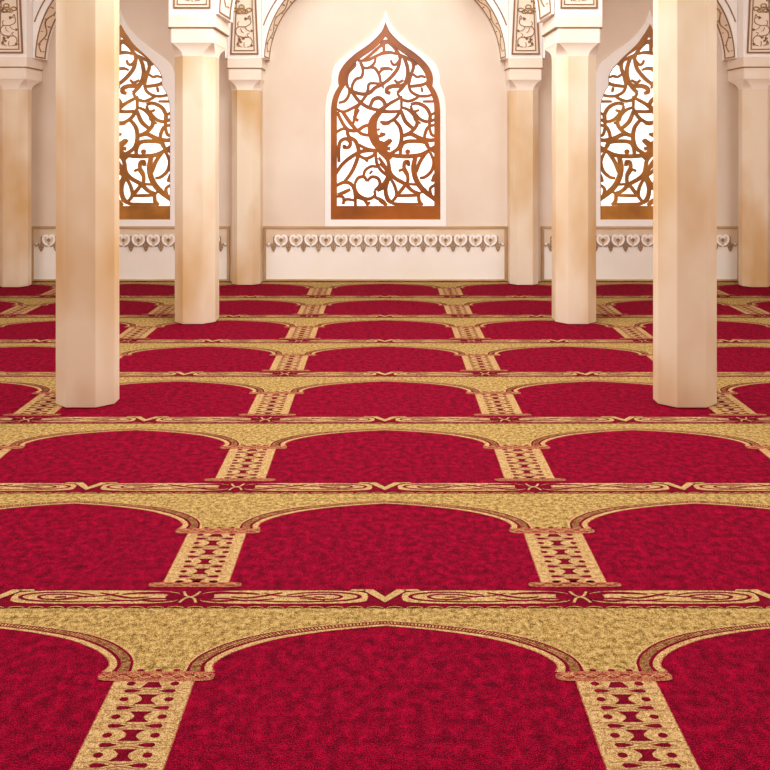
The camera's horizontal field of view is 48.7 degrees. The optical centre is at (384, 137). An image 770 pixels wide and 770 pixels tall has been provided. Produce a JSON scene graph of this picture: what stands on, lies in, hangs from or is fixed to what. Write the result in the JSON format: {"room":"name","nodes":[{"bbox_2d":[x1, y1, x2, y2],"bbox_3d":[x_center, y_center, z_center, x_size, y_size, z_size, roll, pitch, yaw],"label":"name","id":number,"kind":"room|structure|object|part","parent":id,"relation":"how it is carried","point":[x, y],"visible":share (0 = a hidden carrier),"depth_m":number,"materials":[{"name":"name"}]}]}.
{"room":"mosque","nodes":[
{"label":"mosque","id":0,"kind":"room"},
{"bbox_2d":[31,0,738,280],"bbox_3d":[0.000,-0.642,10.235,13.600,4.716,0.300,0,0,0],"label":"wall","id":1,"kind":"structure","parent":0,"point":[312,36],"depth_m":10.08,"materials":[{"name":"beige paint"}]},
{"bbox_2d":[32,0,226,59],"bbox_3d":[-2.938,-1.954,9.931,2.241,2.068,0.305,0,0,0],"label":"arch","id":2,"kind":"object","parent":1,"relation":"attached to","point":[43,11],"visible":0.52,"depth_m":9.82,"materials":[{"name":"white paint"}]},
{"bbox_2d":[31,226,229,280],"bbox_3d":[-3.017,1.369,10.072,2.352,0.650,0.024,0,0,0],"label":"panel","id":3,"kind":"object","parent":1,"relation":"attached to","point":[146,253],"visible":0.41,"depth_m":10.07,"materials":[{"name":"white paint"}]},
{"bbox_2d":[119,10,174,225],"bbox_3d":[-3.132,-0.233,10.108,1.436,2.560,0.090,0,0,0],"label":"window","id":4,"kind":"structure","parent":1,"relation":"in","point":[137,213],"depth_m":10.09,"materials":[{"name":"white paint"}]},
{"bbox_2d":[262,0,507,59],"bbox_3d":[0.000,-1.954,9.931,2.837,2.068,0.305,0,0,0],"label":"arch","id":5,"kind":"object","parent":1,"relation":"attached to","point":[273,11],"visible":1,"depth_m":9.79,"materials":[{"name":"white paint"}]},
{"bbox_2d":[263,226,506,280],"bbox_3d":[0.004,1.369,10.072,2.888,0.650,0.024,0,0,0],"label":"panel","id":6,"kind":"object","parent":1,"relation":"attached to","point":[290,253],"visible":1,"depth_m":10.07,"materials":[{"name":"white paint"}]},
{"bbox_2d":[325,11,445,225],"bbox_3d":[0.007,-0.233,10.108,1.436,2.560,0.090,0,0,0],"label":"window","id":7,"kind":"structure","parent":1,"relation":"in","point":[401,213],"depth_m":10.09,"materials":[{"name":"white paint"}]},
{"bbox_2d":[596,11,652,225],"bbox_3d":[3.138,-0.233,10.108,1.436,2.560,0.090,0,0,0],"label":"window","id":8,"kind":"structure","parent":1,"relation":"in","point":[629,213],"depth_m":10.09,"materials":[{"name":"white paint"}]},
{"bbox_2d":[541,226,738,280],"bbox_3d":[3.029,1.369,10.072,2.352,0.650,0.024,0,0,0],"label":"panel","id":9,"kind":"object","parent":1,"relation":"attached to","point":[623,253],"visible":0.37,"depth_m":10.07,"materials":[{"name":"white paint"}]},
{"bbox_2d":[543,0,737,59],"bbox_3d":[2.938,-1.954,9.931,2.241,2.068,0.305,0,0,0],"label":"arch","id":10,"kind":"object","parent":1,"relation":"attached to","point":[727,10],"visible":0.45,"depth_m":9.80,"materials":[{"name":"white paint"}]},
{"bbox_3d":[0.000,1.833,3.742,13.600,0.234,13.285,0,0,0],"label":"floor","id":11,"kind":"structure","parent":0,"visible":0},
{"bbox_2d":[0,281,769,769],"bbox_3d":[0.000,1.706,3.745,12.982,0.019,12.671,0,0,0],"label":"carpet","id":12,"kind":"object","parent":11,"relation":"on","point":[310,525],"visible":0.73,"depth_m":3.67,"materials":[{"name":"red carpet"}]},
{"bbox_2d":[0,0,42,286],"bbox_3d":[-4.258,-0.647,9.850,0.398,4.686,0.466,0,0,0],"label":"column","id":13,"kind":"structure","parent":12,"relation":"on","point":[19,72],"depth_m":9.66,"materials":[{"name":"beige stone"}]},
{"bbox_3d":[-4.258,-1.518,9.631,0.304,1.100,0.004,0,0,0],"label":"ornament panel","id":14,"kind":"part","parent":13,"relation":"part of","materials":[{"name":"beige"}]},
{"bbox_3d":[-4.258,-0.802,9.854,0.398,0.012,0.457,0,0,0],"label":"abacus moulding","id":15,"kind":"part","parent":13,"relation":"part of","materials":[{"name":"brown"}]},
{"bbox_2d":[56,0,118,407],"bbox_3d":[-1.913,-0.647,5.472,0.433,4.686,0.326,0,0,0],"label":"column","id":16,"kind":"structure","parent":12,"relation":"on","point":[87,31],"depth_m":5.34,"materials":[{"name":"beige stone"}]},
{"bbox_2d":[168,0,228,323],"bbox_3d":[-1.752,-0.647,8.041,0.433,4.686,0.672,0,0,0],"label":"column","id":17,"kind":"structure","parent":12,"relation":"on","point":[199,36],"depth_m":7.74,"materials":[{"name":"beige stone"}]},
{"bbox_3d":[-1.752,-1.633,7.716,0.324,0.900,0.004,0,0,0],"label":"ornament panel","id":18,"kind":"part","parent":17,"relation":"part of","materials":[{"name":"beige"}]},
{"bbox_3d":[-1.752,-1.002,8.044,0.433,0.012,0.666,0,0,0],"label":"abacus moulding","id":19,"kind":"part","parent":17,"relation":"part of","materials":[{"name":"brown"}]},
{"bbox_2d":[216,0,553,22],"bbox_3d":[0.000,-2.057,8.018,3.074,1.862,0.612,0,0,0],"label":"arch","id":20,"kind":"object","parent":17,"relation":"attached to","point":[224,8],"visible":1,"depth_m":8.00,"materials":[{"name":"white paint"}]},
{"bbox_2d":[227,0,264,284],"bbox_3d":[-1.618,-0.647,9.926,0.398,4.686,0.314,0,0,0],"label":"column","id":21,"kind":"structure","parent":12,"relation":"on","point":[245,63],"depth_m":9.81,"materials":[{"name":"beige stone"}]},
{"bbox_3d":[-1.618,-1.519,9.782,0.310,1.100,0.004,0,0,0],"label":"ornament panel","id":22,"kind":"part","parent":21,"relation":"part of","materials":[{"name":"beige"}]},
{"bbox_3d":[-1.618,-0.802,9.930,0.398,0.012,0.306,0,0,0],"label":"abacus moulding","id":23,"kind":"part","parent":21,"relation":"part of","materials":[{"name":"brown stone"}]},
{"bbox_2d":[505,0,542,284],"bbox_3d":[1.618,-0.647,9.926,0.398,4.686,0.315,0,0,0],"label":"column","id":24,"kind":"structure","parent":12,"relation":"on","point":[524,63],"depth_m":9.81,"materials":[{"name":"beige stone"}]},
{"bbox_3d":[1.618,-0.802,9.930,0.398,0.012,0.306,0,0,0],"label":"abacus moulding","id":25,"kind":"part","parent":24,"relation":"part of","materials":[{"name":"brown stone"}]},
{"bbox_3d":[1.618,-1.519,9.782,0.310,1.100,0.004,0,0,0],"label":"ornament panel","id":26,"kind":"part","parent":24,"relation":"part of","materials":[{"name":"beige paint"}]},
{"bbox_2d":[542,0,602,323],"bbox_3d":[1.760,-0.647,8.040,0.433,4.686,0.673,0,0,0],"label":"column","id":27,"kind":"structure","parent":12,"relation":"on","point":[571,35],"depth_m":7.74,"materials":[{"name":"beige stone"}]},
{"bbox_3d":[1.760,-1.002,8.044,0.433,0.012,0.666,0,0,0],"label":"abacus moulding","id":28,"kind":"part","parent":27,"relation":"part of","materials":[{"name":"brown"}]},
{"bbox_3d":[1.760,-1.633,7.716,0.324,0.900,0.004,0,0,0],"label":"ornament panel","id":29,"kind":"part","parent":27,"relation":"part of","materials":[{"name":"beige"}]},
{"bbox_2d":[653,0,716,407],"bbox_3d":[1.929,-0.647,5.472,0.433,4.686,0.326,0,0,0],"label":"column","id":30,"kind":"structure","parent":12,"relation":"on","point":[684,31],"depth_m":5.35,"materials":[{"name":"beige stone"}]},
{"bbox_2d":[727,0,769,286],"bbox_3d":[4.258,-0.647,9.851,0.398,4.686,0.463,0,0,0],"label":"column","id":31,"kind":"structure","parent":12,"relation":"on","point":[750,72],"depth_m":9.66,"materials":[{"name":"beige stone"}]},
{"bbox_3d":[4.258,-0.802,9.854,0.398,0.012,0.457,0,0,0],"label":"abacus moulding","id":32,"kind":"part","parent":31,"relation":"part of","materials":[{"name":"brown stone"}]},
{"bbox_3d":[4.258,-1.518,9.631,0.304,1.100,0.004,0,0,0],"label":"ornament panel","id":33,"kind":"part","parent":31,"relation":"part of","materials":[{"name":"beige paint"}]}
]}

